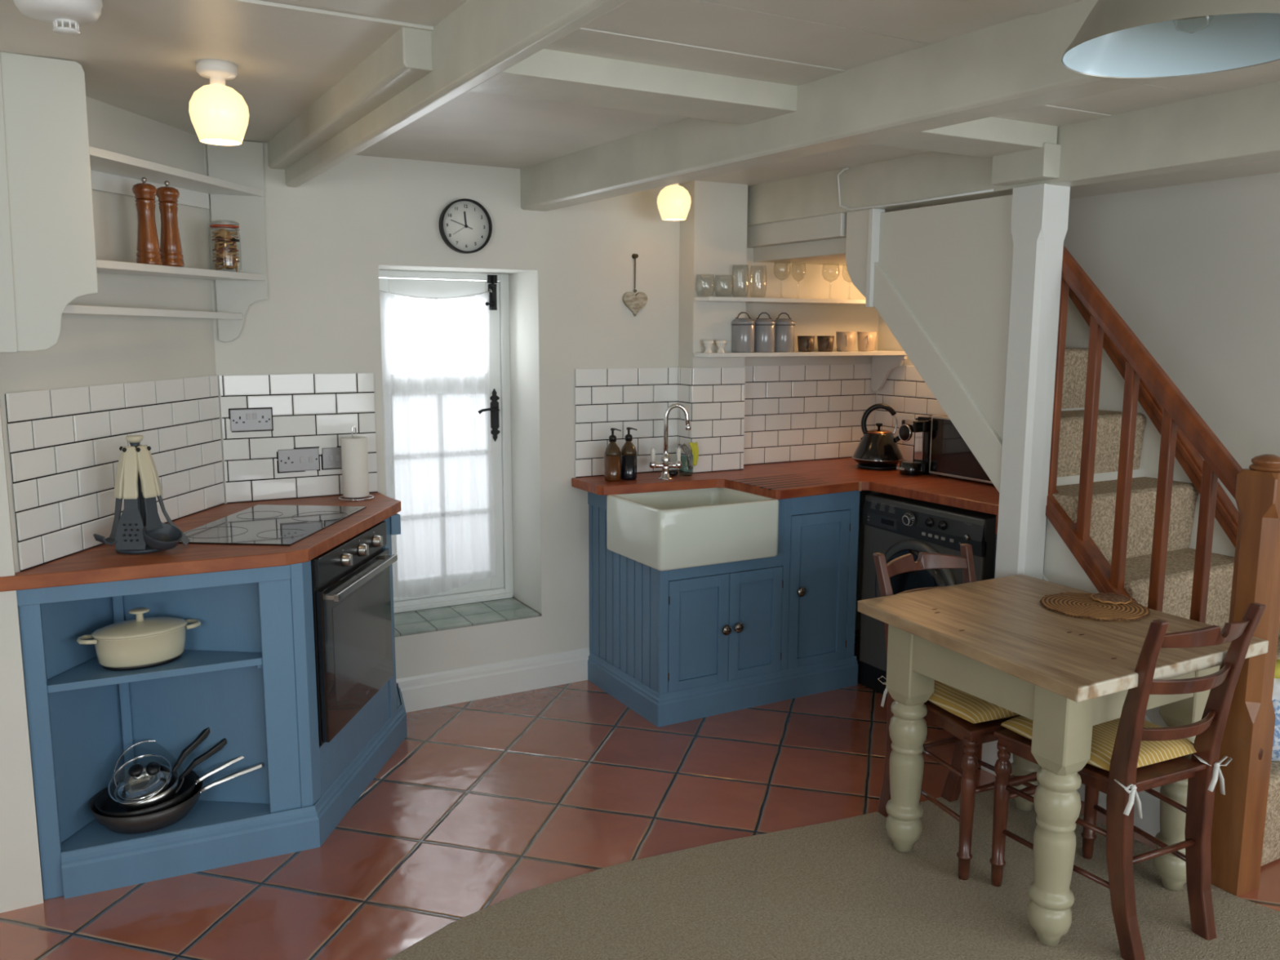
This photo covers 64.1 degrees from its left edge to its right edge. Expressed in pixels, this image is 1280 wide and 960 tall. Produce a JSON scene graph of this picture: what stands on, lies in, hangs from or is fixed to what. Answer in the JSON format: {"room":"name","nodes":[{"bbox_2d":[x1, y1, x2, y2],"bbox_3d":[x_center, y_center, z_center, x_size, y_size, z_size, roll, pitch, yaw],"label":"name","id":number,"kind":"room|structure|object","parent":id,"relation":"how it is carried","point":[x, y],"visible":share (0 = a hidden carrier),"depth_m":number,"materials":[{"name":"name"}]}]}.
{"room":"kitchen","nodes":[
{"label":"kitchen","id":0,"kind":"room"},
{"bbox_2d":[0,404,44,913],"bbox_3d":[-2.676,-0.071,2.089,2.342,2.600,0.170,-4,10,-29],"label":"wall","id":1,"kind":"structure","parent":0,"point":[20,870],"depth_m":2.69,"materials":[{"name":"paint"}]},
{"bbox_2d":[0,96,224,896],"bbox_3d":[-1.968,-0.243,3.273,0.836,2.600,1.485,1,8,6],"label":"wall","id":2,"kind":"structure","parent":0,"point":[64,444],"depth_m":3.06,"materials":[{"name":"white tile"}]},
{"bbox_2d":[0,51,268,352],"bbox_3d":[-1.460,-0.749,3.007,0.336,0.718,1.379,2,9,11],"label":"wall shelf unit","id":3,"kind":"object","parent":2,"relation":"attached to","point":[50,171],"visible":0.98,"depth_m":2.55,"materials":[{"name":"grey paint"}]},
{"bbox_2d":[132,177,162,265],"bbox_3d":[-1.423,-0.745,2.947,0.068,0.248,0.068,-4,10,-29],"label":"pepper mill","id":4,"kind":"object","parent":3,"relation":"on","point":[148,249],"visible":0.93,"depth_m":2.93,"materials":[{"name":"brown wood"}]},
{"bbox_2d":[155,180,184,266],"bbox_3d":[-1.395,-0.759,3.030,0.068,0.248,0.068,5,10,32],"label":"pepper mill","id":5,"kind":"object","parent":3,"relation":"on","point":[171,249],"visible":0.95,"depth_m":3.01,"materials":[{"name":"brown wood"}]},
{"bbox_2d":[208,219,241,271],"bbox_3d":[-1.389,-0.784,3.423,0.096,0.165,0.096,-4,10,-29],"label":"storage jar","id":6,"kind":"object","parent":3,"relation":"on","point":[213,225],"visible":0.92,"depth_m":3.40,"materials":[{"name":"clear glass"}]},
{"bbox_2d":[216,245,223,253],"bbox_3d":[-1.396,-0.764,3.397,0.030,0.030,0.009,3,9,16],"label":"biscuit","id":7,"kind":"object","parent":6,"relation":"in","point":[220,250],"visible":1,"depth_m":3.39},
{"bbox_2d":[217,228,226,237],"bbox_3d":[-1.384,-0.820,3.388,0.030,0.030,0.009,-1,8,-6],"label":"biscuit","id":8,"kind":"object","parent":6,"relation":"in","point":[223,232],"visible":1,"depth_m":3.38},
{"bbox_2d":[218,250,227,257],"bbox_3d":[-1.387,-0.752,3.398,0.030,0.030,0.009,-1,8,-5],"label":"biscuit","id":9,"kind":"object","parent":6,"relation":"in","point":[224,253],"visible":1,"depth_m":3.40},
{"bbox_2d":[223,231,232,240],"bbox_3d":[-1.369,-0.809,3.396,0.030,0.030,0.009,-7,11,-41],"label":"biscuit","id":10,"kind":"object","parent":6,"relation":"in","point":[228,235],"visible":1,"depth_m":3.40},
{"bbox_2d":[224,252,233,260],"bbox_3d":[-1.369,-0.745,3.406,0.030,0.030,0.009,-6,11,-38],"label":"biscuit","id":11,"kind":"object","parent":6,"relation":"in","point":[230,257],"visible":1,"depth_m":3.40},
{"bbox_2d":[228,257,235,265],"bbox_3d":[-1.363,-0.733,3.415,0.009,0.030,0.030,6,10,33],"label":"biscuit","id":12,"kind":"object","parent":6,"relation":"in","point":[233,261],"visible":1,"depth_m":3.42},
{"bbox_2d":[203,142,879,679],"bbox_3d":[-0.462,-0.416,4.479,3.960,2.600,0.430,-4,10,-29],"label":"wall","id":13,"kind":"structure","parent":0,"point":[570,269],"depth_m":4.30,"materials":[{"name":"paint"}]},
{"bbox_2d":[228,407,273,432],"bbox_3d":[-1.415,-0.219,3.721,0.151,0.087,0.016,-4,10,-29],"label":"wall socket","id":14,"kind":"object","parent":13,"relation":"attached to","point":[255,419],"visible":1,"depth_m":3.72,"materials":[{"name":"silver metal"}]},
{"bbox_2d":[276,446,319,473],"bbox_3d":[-1.276,-0.075,3.821,0.155,0.092,0.016,-4,10,-29],"label":"wall socket","id":15,"kind":"object","parent":13,"relation":"attached to","point":[297,459],"visible":1,"depth_m":3.81,"materials":[{"name":"silver metal"}]},
{"bbox_2d":[320,445,342,470],"bbox_3d":[-1.163,-0.084,3.883,0.093,0.088,0.016,-4,10,-29],"label":"light switch","id":16,"kind":"object","parent":13,"relation":"attached to","point":[331,457],"visible":0.83,"depth_m":3.87,"materials":[{"name":"silver metal"}]},
{"bbox_2d":[266,27,432,169],"bbox_3d":[-0.897,-1.081,2.955,0.068,0.142,1.670,-5,10,-29],"label":"ceiling beam","id":17,"kind":"structure","parent":13,"relation":"attached to","point":[404,59],"depth_m":2.61,"materials":[{"name":"paint"}]},
{"bbox_2d":[378,269,513,613],"bbox_3d":[-0.868,-0.164,4.431,0.657,1.452,0.134,-4,10,-29],"label":"window","id":18,"kind":"structure","parent":13,"relation":"in","point":[415,283],"depth_m":4.51,"materials":[{"name":"white"}]},
{"bbox_2d":[379,288,495,597],"bbox_3d":[-0.874,-0.155,4.396,0.516,1.323,0.051,-4,10,-29],"label":"curtain","id":19,"kind":"object","parent":18,"relation":"hanging from","point":[435,352],"visible":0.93,"depth_m":4.39,"materials":[{"name":"white fabric"}]},
{"bbox_2d":[284,0,629,187],"bbox_3d":[0.478,-0.709,0.709,0.072,0.192,6.986,-5,10,-29],"label":"ceiling beam","id":20,"kind":"structure","parent":13,"relation":"attached to","point":[478,41],"depth_m":2.09,"materials":[{"name":"paint"}]},
{"bbox_2d":[438,198,492,253],"bbox_3d":[-0.683,-0.995,4.009,0.208,0.208,0.038,-4,10,-29],"label":"wall clock","id":21,"kind":"object","parent":13,"relation":"attached to","point":[465,225],"visible":1,"depth_m":4.01,"materials":[{"name":"black plastic"}]},
{"bbox_2d":[394,597,542,636],"bbox_3d":[-0.811,0.577,4.431,0.657,0.012,0.416,-4,10,-29],"label":"windowsill","id":22,"kind":"structure","parent":13,"relation":"on","point":[455,616],"depth_m":4.37,"materials":[{"name":"grey tile"}]},
{"bbox_2d":[395,647,589,712],"bbox_3d":[-0.617,0.847,4.334,0.898,0.142,0.018,-4,10,-29],"label":"baseboard","id":23,"kind":"structure","parent":13,"relation":"attached to","point":[428,691],"depth_m":4.32,"materials":[{"name":"white"}]},
{"bbox_2d":[622,258,647,316],"bbox_3d":[-0.021,-0.832,4.416,0.115,0.246,0.019,-4,10,-29],"label":"heart","id":24,"kind":"object","parent":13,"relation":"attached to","point":[634,303],"visible":1,"depth_m":4.41,"materials":[{"name":"brown wood"}]},
{"bbox_2d":[693,296,866,305],"bbox_3d":[0.735,-0.824,4.712,1.146,0.018,0.244,-4,10,-29],"label":"shelf","id":25,"kind":"object","parent":13,"relation":"attached to","point":[748,300],"visible":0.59,"depth_m":4.58,"materials":[{"name":"white"}]},
{"bbox_2d":[693,350,907,391],"bbox_3d":[0.733,-0.495,4.760,1.146,0.203,0.244,-4,10,-29],"label":"shelf","id":26,"kind":"object","parent":13,"relation":"attached to","point":[882,362],"visible":0.86,"depth_m":4.87,"materials":[{"name":"white"}]},
{"bbox_2d":[702,340,714,352],"bbox_3d":[0.298,-0.581,4.454,0.048,0.053,0.048,-4,10,-29],"label":"egg cup","id":27,"kind":"object","parent":26,"relation":"on","point":[708,344],"visible":1,"depth_m":4.44,"materials":[{"name":"white"}]},
{"bbox_2d":[715,340,726,352],"bbox_3d":[0.355,-0.586,4.485,0.048,0.053,0.048,-4,10,-29],"label":"egg cup","id":28,"kind":"object","parent":26,"relation":"on","point":[720,344],"visible":1,"depth_m":4.47,"materials":[{"name":"white"}]},
{"bbox_2d":[731,311,755,352],"bbox_3d":[0.461,-0.659,4.557,0.107,0.178,0.107,-4,10,-29],"label":"canister","id":29,"kind":"object","parent":26,"relation":"on","point":[743,335],"visible":1,"depth_m":4.52,"materials":[{"name":"metal"}]},
{"bbox_2d":[754,312,775,352],"bbox_3d":[0.558,-0.667,4.611,0.107,0.178,0.107,-4,10,-29],"label":"canister","id":30,"kind":"object","parent":26,"relation":"on","point":[765,328],"visible":0.86,"depth_m":4.57,"materials":[{"name":"grey metal"}]},
{"bbox_2d":[774,312,795,351],"bbox_3d":[0.655,-0.674,4.663,0.107,0.178,0.107,-4,10,-29],"label":"canister","id":31,"kind":"object","parent":26,"relation":"on","point":[784,327],"visible":0.83,"depth_m":4.62,"materials":[{"name":"grey metal"}]},
{"bbox_2d":[797,335,814,351],"bbox_3d":[0.773,-0.628,4.714,0.082,0.073,0.100,-6,11,-37],"label":"mug","id":32,"kind":"object","parent":26,"relation":"on","point":[805,343],"visible":0.98,"depth_m":4.69,"materials":[{"name":"black"}]},
{"bbox_2d":[817,335,834,351],"bbox_3d":[0.873,-0.636,4.770,0.082,0.073,0.100,-6,11,-37],"label":"mug","id":33,"kind":"object","parent":26,"relation":"on","point":[824,343],"visible":1,"depth_m":4.75,"materials":[{"name":"black"}]},
{"bbox_2d":[835,331,855,351],"bbox_3d":[0.967,-0.654,4.827,0.093,0.093,0.109,8,11,42],"label":"mug","id":34,"kind":"object","parent":26,"relation":"on","point":[845,340],"visible":1,"depth_m":4.80,"materials":[{"name":"beige"}]},
{"bbox_2d":[857,331,876,351],"bbox_3d":[1.080,-0.663,4.890,0.093,0.093,0.109,8,11,42],"label":"mug","id":35,"kind":"object","parent":26,"relation":"on","point":[866,340],"visible":0.99,"depth_m":4.86,"materials":[{"name":"beige"}]},
{"bbox_2d":[520,0,1177,211],"bbox_3d":[1.397,-0.767,1.217,0.125,0.220,6.997,-5,10,-31],"label":"ceiling beam","id":36,"kind":"structure","parent":13,"relation":"attached to","point":[1013,65],"depth_m":2.48,"materials":[{"name":"paint"}]},
{"bbox_2d":[836,167,994,210],"bbox_3d":[0.984,-1.097,3.729,0.016,0.173,0.774,-5,10,-31],"label":"cable","id":37,"kind":"object","parent":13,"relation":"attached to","point":[846,168],"visible":1,"depth_m":3.77,"materials":[{"name":"white plastic"}]},
{"bbox_2d":[746,81,1279,226],"bbox_3d":[2.207,-0.802,1.667,0.170,0.196,6.945,-4,10,-29],"label":"ceiling beam","id":38,"kind":"structure","parent":13,"relation":"attached to","point":[1240,126],"depth_m":3.10,"materials":[{"name":"paint"}]},
{"bbox_2d":[991,142,1061,186],"bbox_3d":[1.234,-1.009,3.273,0.075,0.102,0.210,-4,10,-29],"label":"trim","id":39,"kind":"structure","parent":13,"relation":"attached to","point":[1042,163],"depth_m":3.23,"materials":[{"name":"paint"}]},
{"bbox_2d":[0,629,1279,959],"bbox_3d":[0.205,1.444,1.141,6.260,0.100,7.800,-4,10,-29],"label":"floor","id":40,"kind":"structure","parent":0,"point":[482,803],"depth_m":3.26,"materials":[{"name":"tile"}]},
{"bbox_2d":[16,513,407,900],"bbox_3d":[-1.150,0.626,3.321,0.601,0.872,1.577,4,9,23],"label":"base cabinet","id":41,"kind":"object","parent":40,"relation":"on","point":[246,674],"visible":0.83,"depth_m":2.99,"materials":[{"name":"blue paint"}]},
{"bbox_2d":[76,607,200,671],"bbox_3d":[-1.420,0.442,2.907,0.322,0.155,0.169,-6,10,-36],"label":"casserole","id":42,"kind":"object","parent":41,"relation":"on","point":[140,642],"visible":1,"depth_m":2.85,"materials":[{"name":"beige ceramic"}]},
{"bbox_2d":[93,625,186,667],"bbox_3d":[-1.420,0.468,2.910,0.244,0.084,0.166,-6,10,-36],"label":"pot","id":43,"kind":"object","parent":42,"relation":"attached to","point":[161,645],"depth_m":2.84,"materials":[{"name":"beige ceramic"}]},
{"bbox_2d":[113,739,184,793],"bbox_3d":[-1.456,0.870,3.038,0.196,0.162,0.117,-7,11,-41],"label":"lid","id":44,"kind":"object","parent":41,"relation":"on","point":[153,768],"visible":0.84,"depth_m":3.01,"materials":[{"name":"clear glass"}]},
{"bbox_2d":[47,649,262,693],"bbox_3d":[-1.394,0.523,2.970,0.630,0.021,0.313,-4,10,-29],"label":"shelf","id":45,"kind":"object","parent":41,"relation":"attached to","point":[86,671],"depth_m":2.87,"materials":[{"name":"blue paint"}]},
{"bbox_2d":[61,800,270,852],"bbox_3d":[-1.396,0.993,3.040,0.631,0.026,0.314,-4,10,-29],"label":"shelf","id":46,"kind":"object","parent":41,"relation":"attached to","point":[206,820],"depth_m":2.92,"materials":[{"name":"blue paint"}]},
{"bbox_2d":[88,761,262,834],"bbox_3d":[-1.353,0.919,3.000,0.470,0.118,0.300,-4,9,-16],"label":"frying pan","id":47,"kind":"object","parent":41,"relation":"in","point":[162,819],"visible":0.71,"depth_m":2.88,"materials":[{"name":"grey"}]},
{"bbox_2d":[94,755,244,817],"bbox_3d":[-1.390,0.890,3.030,0.272,0.144,0.413,8,11,42],"label":"frying pan","id":48,"kind":"object","parent":47,"relation":"in","point":[105,805],"visible":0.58,"depth_m":2.97,"materials":[{"name":"black"}]},
{"bbox_2d":[117,727,209,801],"bbox_3d":[-1.385,0.839,2.981,0.258,0.181,0.144,-3,9,-22],"label":"saucepan","id":49,"kind":"object","parent":48,"relation":"in","point":[131,789],"visible":0.78,"depth_m":3.01,"materials":[{"name":"silver metal"}]},
{"bbox_2d":[114,737,226,811],"bbox_3d":[-1.370,0.869,2.974,0.296,0.165,0.170,-1,9,-11],"label":"saucepan","id":50,"kind":"object","parent":48,"relation":"in","point":[169,794],"visible":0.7,"depth_m":2.96,"materials":[{"name":"silver metal"}]},
{"bbox_2d":[107,753,171,804],"bbox_3d":[-1.441,0.859,2.946,0.172,0.092,0.152,1,8,5],"label":"lid","id":51,"kind":"object","parent":50,"relation":"on","point":[135,770],"visible":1,"depth_m":2.92,"materials":[{"name":"clear glass"}]},
{"bbox_2d":[0,492,400,591],"bbox_3d":[-1.246,0.170,3.294,0.640,0.038,1.468,1,8,7],"label":"countertop","id":52,"kind":"structure","parent":41,"relation":"on","point":[101,563],"depth_m":2.90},
{"bbox_2d":[115,435,161,554],"bbox_3d":[-1.438,0.037,2.928,0.138,0.330,0.138,-4,10,-29],"label":"stand","id":53,"kind":"object","parent":52,"relation":"on","point":[134,440],"visible":0.51,"depth_m":2.90,"materials":[{"name":"black plastic"}]},
{"bbox_2d":[93,445,128,545],"bbox_3d":[-1.484,0.043,2.876,0.064,0.272,0.099,7,11,40],"label":"server","id":54,"kind":"object","parent":53,"relation":"hanging from","point":[118,488],"visible":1,"depth_m":2.88,"materials":[{"name":"beige plastic"}]},
{"bbox_2d":[114,446,146,550],"bbox_3d":[-1.433,0.050,2.878,0.086,0.286,0.062,-1,8,-5],"label":"slotted turner","id":55,"kind":"object","parent":53,"relation":"hanging from","point":[129,535],"visible":1,"depth_m":2.87,"materials":[{"name":"beige plastic"}]},
{"bbox_2d":[139,444,161,526],"bbox_3d":[-1.441,0.029,2.975,0.076,0.272,0.053,0,8,-4],"label":"masher","id":56,"kind":"object","parent":53,"relation":"hanging from","point":[143,500],"visible":0.12,"depth_m":2.99,"materials":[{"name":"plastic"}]},
{"bbox_2d":[136,445,182,550],"bbox_3d":[-1.365,0.052,2.886,0.130,0.292,0.104,5,10,31],"label":"ladle","id":57,"kind":"object","parent":53,"relation":"hanging from","point":[159,535],"visible":1,"depth_m":2.90,"materials":[{"name":"beige plastic"}]},
{"bbox_2d":[142,497,182,550],"bbox_3d":[-1.352,0.124,2.889,0.100,0.150,0.104,5,10,31],"label":"bowl","id":58,"kind":"object","parent":57,"relation":"attached to","point":[159,535],"depth_m":2.91,"materials":[{"name":"grey plastic"}]},
{"bbox_2d":[143,444,190,545],"bbox_3d":[-1.367,0.043,2.946,0.104,0.290,0.072,-2,9,-13],"label":"spatula","id":59,"kind":"object","parent":53,"relation":"hanging from","point":[184,540],"visible":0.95,"depth_m":2.94,"materials":[{"name":"beige plastic"}]},
{"bbox_2d":[178,504,366,546],"bbox_3d":[-1.201,0.141,3.340,0.402,0.006,0.650,1,8,5],"label":"cooktop","id":60,"kind":"object","parent":52,"relation":"in","point":[259,524],"visible":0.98,"depth_m":3.30,"materials":[{"name":"black glass"}]},
{"bbox_2d":[338,425,373,500],"bbox_3d":[-1.067,-0.069,3.826,0.129,0.277,0.129,-4,10,-29],"label":"paper towel holder","id":61,"kind":"object","parent":52,"relation":"on","point":[354,455],"visible":1,"depth_m":3.79,"materials":[{"name":"paper"}]},
{"bbox_2d":[311,520,397,745],"bbox_3d":[-1.161,0.472,3.381,0.566,0.578,0.616,1,8,5],"label":"oven","id":62,"kind":"object","parent":41,"relation":"in","point":[351,580],"visible":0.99,"depth_m":3.27,"materials":[{"name":"black glass"}]},
{"bbox_2d":[587,490,859,727],"bbox_3d":[0.363,0.464,4.457,1.014,0.871,0.658,-4,10,-29],"label":"base cabinet","id":63,"kind":"object","parent":40,"relation":"on","point":[672,646],"visible":0.92,"depth_m":4.23,"materials":[{"name":"blue paint"}]},
{"bbox_2d":[571,457,999,578],"bbox_3d":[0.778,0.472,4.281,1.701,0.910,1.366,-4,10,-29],"label":"countertop","id":64,"kind":"structure","parent":63,"relation":"on","point":[785,480],"depth_m":4.30,"materials":[{"name":"brown"}]},
{"bbox_2d":[604,427,621,481],"bbox_3d":[-0.115,-0.108,4.315,0.072,0.222,0.072,-1,8,-6],"label":"soap bottle","id":65,"kind":"object","parent":64,"relation":"on","point":[612,454],"visible":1,"depth_m":4.29,"materials":[{"name":"orange glass"}]},
{"bbox_2d":[620,426,637,479],"bbox_3d":[-0.048,-0.114,4.352,0.072,0.222,0.072,-1,8,-6],"label":"soap bottle","id":66,"kind":"object","parent":64,"relation":"on","point":[628,451],"visible":0.96,"depth_m":4.33,"materials":[{"name":"black"}]},
{"bbox_2d":[648,403,691,479],"bbox_3d":[0.129,-0.166,4.359,0.178,0.324,0.064,0,8,-3],"label":"mixer tap","id":67,"kind":"object","parent":64,"relation":"on","point":[665,464],"visible":1,"depth_m":4.35,"materials":[{"name":"silver metal"}]},
{"bbox_2d":[657,453,672,479],"bbox_3d":[0.110,-0.060,4.374,0.064,0.110,0.064,0,8,-3],"label":"tap","id":68,"kind":"object","parent":67,"relation":"on","point":[665,464],"depth_m":4.36,"materials":[{"name":"silver metal"}]},
{"bbox_2d":[668,469,678,475],"bbox_3d":[0.142,-0.032,4.471,0.057,0.027,0.042,-4,10,-29],"label":"plug","id":69,"kind":"object","parent":64,"relation":"on","point":[672,473],"visible":0.81,"depth_m":4.46,"materials":[{"name":"black plastic"}]},
{"bbox_2d":[606,487,778,571],"bbox_3d":[0.209,0.183,4.150,0.559,0.233,0.452,-4,10,-29],"label":"sink","id":70,"kind":"object","parent":64,"relation":"in","point":[668,530],"visible":0.94,"depth_m":3.99,"materials":[{"name":"white"}]},
{"bbox_2d":[852,403,903,470],"bbox_3d":[1.107,-0.205,4.739,0.237,0.299,0.237,2,9,13],"label":"kettle","id":71,"kind":"object","parent":64,"relation":"on","point":[878,449],"visible":0.98,"depth_m":4.68,"materials":[{"name":"black metal"}]},
{"bbox_2d":[896,416,933,475],"bbox_3d":[1.270,-0.156,4.566,0.245,0.252,0.108,-4,10,-29],"label":"coffee machine","id":72,"kind":"object","parent":64,"relation":"on","point":[921,426],"visible":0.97,"depth_m":4.52,"materials":[{"name":"black"}]},
{"bbox_2d":[899,460,933,475],"bbox_3d":[1.226,-0.055,4.557,0.144,0.055,0.108,-4,10,-29],"label":"drip tray","id":73,"kind":"object","parent":72,"relation":"on","point":[910,468],"depth_m":4.51,"materials":[{"name":"black"}]},
{"bbox_2d":[928,415,992,484],"bbox_3d":[1.503,-0.131,4.360,0.264,0.266,0.470,-4,10,-29],"label":"microwave","id":74,"kind":"object","parent":64,"relation":"on","point":[950,455],"visible":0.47,"depth_m":4.39,"materials":[{"name":"grey"}]},
{"bbox_3d":[0.202,-0.065,4.483,0.068,0.090,0.068,-4,10,-29],"label":"tumbler","id":75,"kind":"object","parent":64,"relation":"on","visible":0},
{"bbox_2d":[678,443,693,470],"bbox_3d":[0.199,-0.101,4.451,0.065,0.117,0.027,2,9,12],"label":"scourer","id":76,"kind":"object","parent":75,"relation":"hanging from","point":[684,446],"visible":1,"depth_m":4.44,"materials":[{"name":"metal"}]},
{"bbox_2d":[688,441,698,466],"bbox_3d":[0.236,-0.113,4.461,0.042,0.108,0.021,-4,10,-29],"label":"cloth","id":77,"kind":"object","parent":75,"relation":"hanging from","point":[694,446],"visible":1,"depth_m":4.46,"materials":[{"name":"yellow"}]},
{"bbox_2d":[386,790,1279,959],"bbox_3d":[0.338,1.543,0.113,5.070,0.004,5.448,-4,10,-29],"label":"carpet","id":78,"kind":"object","parent":40,"relation":"on","point":[842,889],"visible":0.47,"depth_m":2.75,"materials":[{"name":"carpet"}]},
{"bbox_2d":[873,543,1037,879],"bbox_3d":[0.987,0.671,3.122,0.402,0.857,0.504,-4,9,-24],"label":"dining chair","id":79,"kind":"object","parent":78,"relation":"on","point":[961,780],"visible":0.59,"depth_m":3.02,"materials":[{"name":"brown wood"}]},
{"bbox_2d":[877,675,1020,723],"bbox_3d":[1.001,0.663,3.087,0.385,0.134,0.424,-4,9,-24],"label":"seat cushion","id":80,"kind":"object","parent":79,"relation":"on","point":[974,709],"visible":0.3,"depth_m":2.90,"materials":[{"name":"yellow fabric"}]},
{"bbox_2d":[857,573,1268,946],"bbox_3d":[1.125,0.755,2.898,0.772,0.739,0.863,-4,10,-29],"label":"dining table","id":81,"kind":"object","parent":78,"relation":"on","point":[993,641],"visible":0.79,"depth_m":2.70,"materials":[{"name":"brown wood"}]},
{"bbox_2d":[1040,591,1150,621],"bbox_3d":[1.321,0.367,2.972,0.292,0.009,0.293,-4,10,-29],"label":"placemat","id":82,"kind":"object","parent":81,"relation":"on","point":[1076,605],"visible":0.87,"depth_m":2.94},
{"bbox_2d":[1089,592,1132,604],"bbox_3d":[1.397,0.351,3.030,0.112,0.009,0.112,-4,10,-29],"label":"coaster","id":83,"kind":"object","parent":82,"relation":"on","point":[1110,597],"visible":1,"depth_m":3.02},
{"bbox_2d":[989,602,1266,959],"bbox_3d":[1.262,0.723,2.678,0.402,0.885,0.504,-4,9,-25],"label":"dining chair","id":84,"kind":"object","parent":78,"relation":"on","point":[1209,731],"visible":0.81,"depth_m":2.55,"materials":[{"name":"brown wood"}]},
{"bbox_2d":[997,715,1231,818],"bbox_3d":[1.248,0.719,2.711,0.385,0.134,0.424,-4,9,-25],"label":"seat cushion","id":85,"kind":"object","parent":84,"relation":"on","point":[1104,735],"visible":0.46,"depth_m":2.60,"materials":[{"name":"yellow fabric"}]},
{"bbox_2d":[857,493,995,696],"bbox_3d":[1.327,0.507,4.281,0.540,0.845,0.664,-4,10,-29],"label":"washing machine","id":86,"kind":"object","parent":40,"relation":"on","point":[895,526],"visible":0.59,"depth_m":4.16,"materials":[{"name":"grey"}]},
{"bbox_2d":[867,501,972,544],"bbox_3d":[1.118,0.169,4.126,0.013,0.100,0.570,-4,10,-29],"label":"control panel","id":87,"kind":"object","parent":86,"relation":"on","point":[936,526],"depth_m":4.10,"materials":[{"name":"grey"}]},
{"bbox_2d":[845,183,1279,896],"bbox_3d":[1.498,-0.102,3.786,0.843,2.195,2.144,-4,10,-29],"label":"staircase","id":88,"kind":"structure","parent":40,"relation":"on","point":[1091,451],"depth_m":3.40,"materials":[{"name":"paint"}]},
{"bbox_2d":[746,213,846,266],"bbox_3d":[0.999,-1.064,4.576,0.825,0.160,0.675,-4,10,-29],"label":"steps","id":89,"kind":"structure","parent":88,"relation":"attached to","point":[817,240],"depth_m":4.39,"materials":[{"name":"paint"}]},
{"bbox_2d":[1271,699,1279,761],"bbox_3d":[1.863,0.730,3.070,0.264,0.189,0.179,-4,10,-29],"label":"fabric bag","id":90,"kind":"object","parent":88,"relation":"on","point":[1276,745],"visible":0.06,"depth_m":3.00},
{"bbox_2d":[1271,678,1279,701],"bbox_3d":[1.893,0.610,3.079,0.218,0.085,0.147,-4,10,-29],"label":"bag","id":91,"kind":"object","parent":90,"relation":"on","point":[1276,691],"visible":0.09,"depth_m":3.01,"materials":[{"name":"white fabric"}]},
{"bbox_2d":[1274,658,1279,678],"bbox_3d":[1.917,0.563,3.060,0.134,0.038,0.090,-4,10,-29],"label":"duster","id":92,"kind":"object","parent":91,"relation":"on","point":[1277,674],"visible":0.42,"depth_m":3.02,"materials":[{"name":"yellow"}]},
{"bbox_2d":[0,0,1279,203],"bbox_3d":[0.348,-0.780,0.568,6.260,0.332,7.245,-4,10,-29],"label":"ceiling","id":93,"kind":"structure","parent":0,"point":[140,57],"depth_m":2.41,"materials":[{"name":"paint"}]},
{"bbox_2d":[13,0,102,35],"bbox_3d":[-1.145,-0.923,2.012,0.158,0.067,0.158,-4,10,-29],"label":"smoke detector","id":94,"kind":"object","parent":93,"relation":"attached to","point":[67,13],"visible":1,"depth_m":2.00,"materials":[{"name":"white plastic"}]},
{"bbox_2d":[53,18,79,35],"bbox_3d":[-1.145,-0.904,2.040,0.048,0.021,0.048,-4,10,-29],"label":"grille","id":95,"kind":"object","parent":94,"relation":"attached to","point":[69,23],"depth_m":2.03,"materials":[{"name":"white plastic"}]},
{"bbox_2d":[188,58,248,146],"bbox_3d":[-1.051,-0.940,2.549,0.140,0.188,0.140,-4,10,-29],"label":"ceiling lamp","id":96,"kind":"object","parent":93,"relation":"attached to","point":[219,114],"visible":1,"depth_m":2.51,"materials":[{"name":"glass"}]},
{"bbox_2d":[468,48,797,124],"bbox_3d":[-0.013,-1.022,2.561,1.020,0.138,0.215,-4,10,-29],"label":"trim","id":97,"kind":"structure","parent":93,"relation":"attached to","point":[550,75],"depth_m":2.51,"materials":[{"name":"paint"}]},
{"bbox_2d":[657,183,691,221],"bbox_3d":[0.140,-1.163,4.185,0.140,0.188,0.140,-4,10,-29],"label":"ceiling lamp","id":98,"kind":"object","parent":93,"relation":"attached to","point":[673,201],"visible":0.86,"depth_m":4.14,"materials":[{"name":"glass"}]},
{"bbox_2d":[866,116,1057,158],"bbox_3d":[0.835,-1.089,3.057,0.950,0.144,0.225,-4,10,-29],"label":"trim","id":99,"kind":"structure","parent":93,"relation":"attached to","point":[989,137],"depth_m":3.10,"materials":[{"name":"paint"}]},
{"bbox_2d":[1061,0,1279,78],"bbox_3d":[0.858,-0.765,1.577,0.372,0.192,0.372,-4,10,-29],"label":"pendant light","id":100,"kind":"object","parent":93,"relation":"hanging from","point":[1117,38],"visible":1,"depth_m":1.70,"materials":[{"name":"metal"}]},
{"bbox_2d":[678,180,747,473],"bbox_3d":[0.321,-0.283,4.627,0.284,2.300,0.130,-4,10,-29],"label":"wall","id":101,"kind":"structure","parent":0,"point":[713,232],"depth_m":4.51,"materials":[{"name":"paint"}]},
{"bbox_2d":[677,367,692,473],"bbox_3d":[0.199,-0.267,4.561,0.010,0.466,0.109,-4,10,-29],"label":"tile backsplash","id":102,"kind":"structure","parent":101,"relation":"attached to","point":[685,375],"depth_m":4.55,"materials":[{"name":"white tile"}]},
{"bbox_2d":[871,172,1279,511],"bbox_3d":[3.012,-0.054,2.116,0.210,2.600,7.145,-4,10,-29],"label":"wall","id":103,"kind":"structure","parent":0,"point":[1193,270],"depth_m":3.67,"materials":[{"name":"paint"}]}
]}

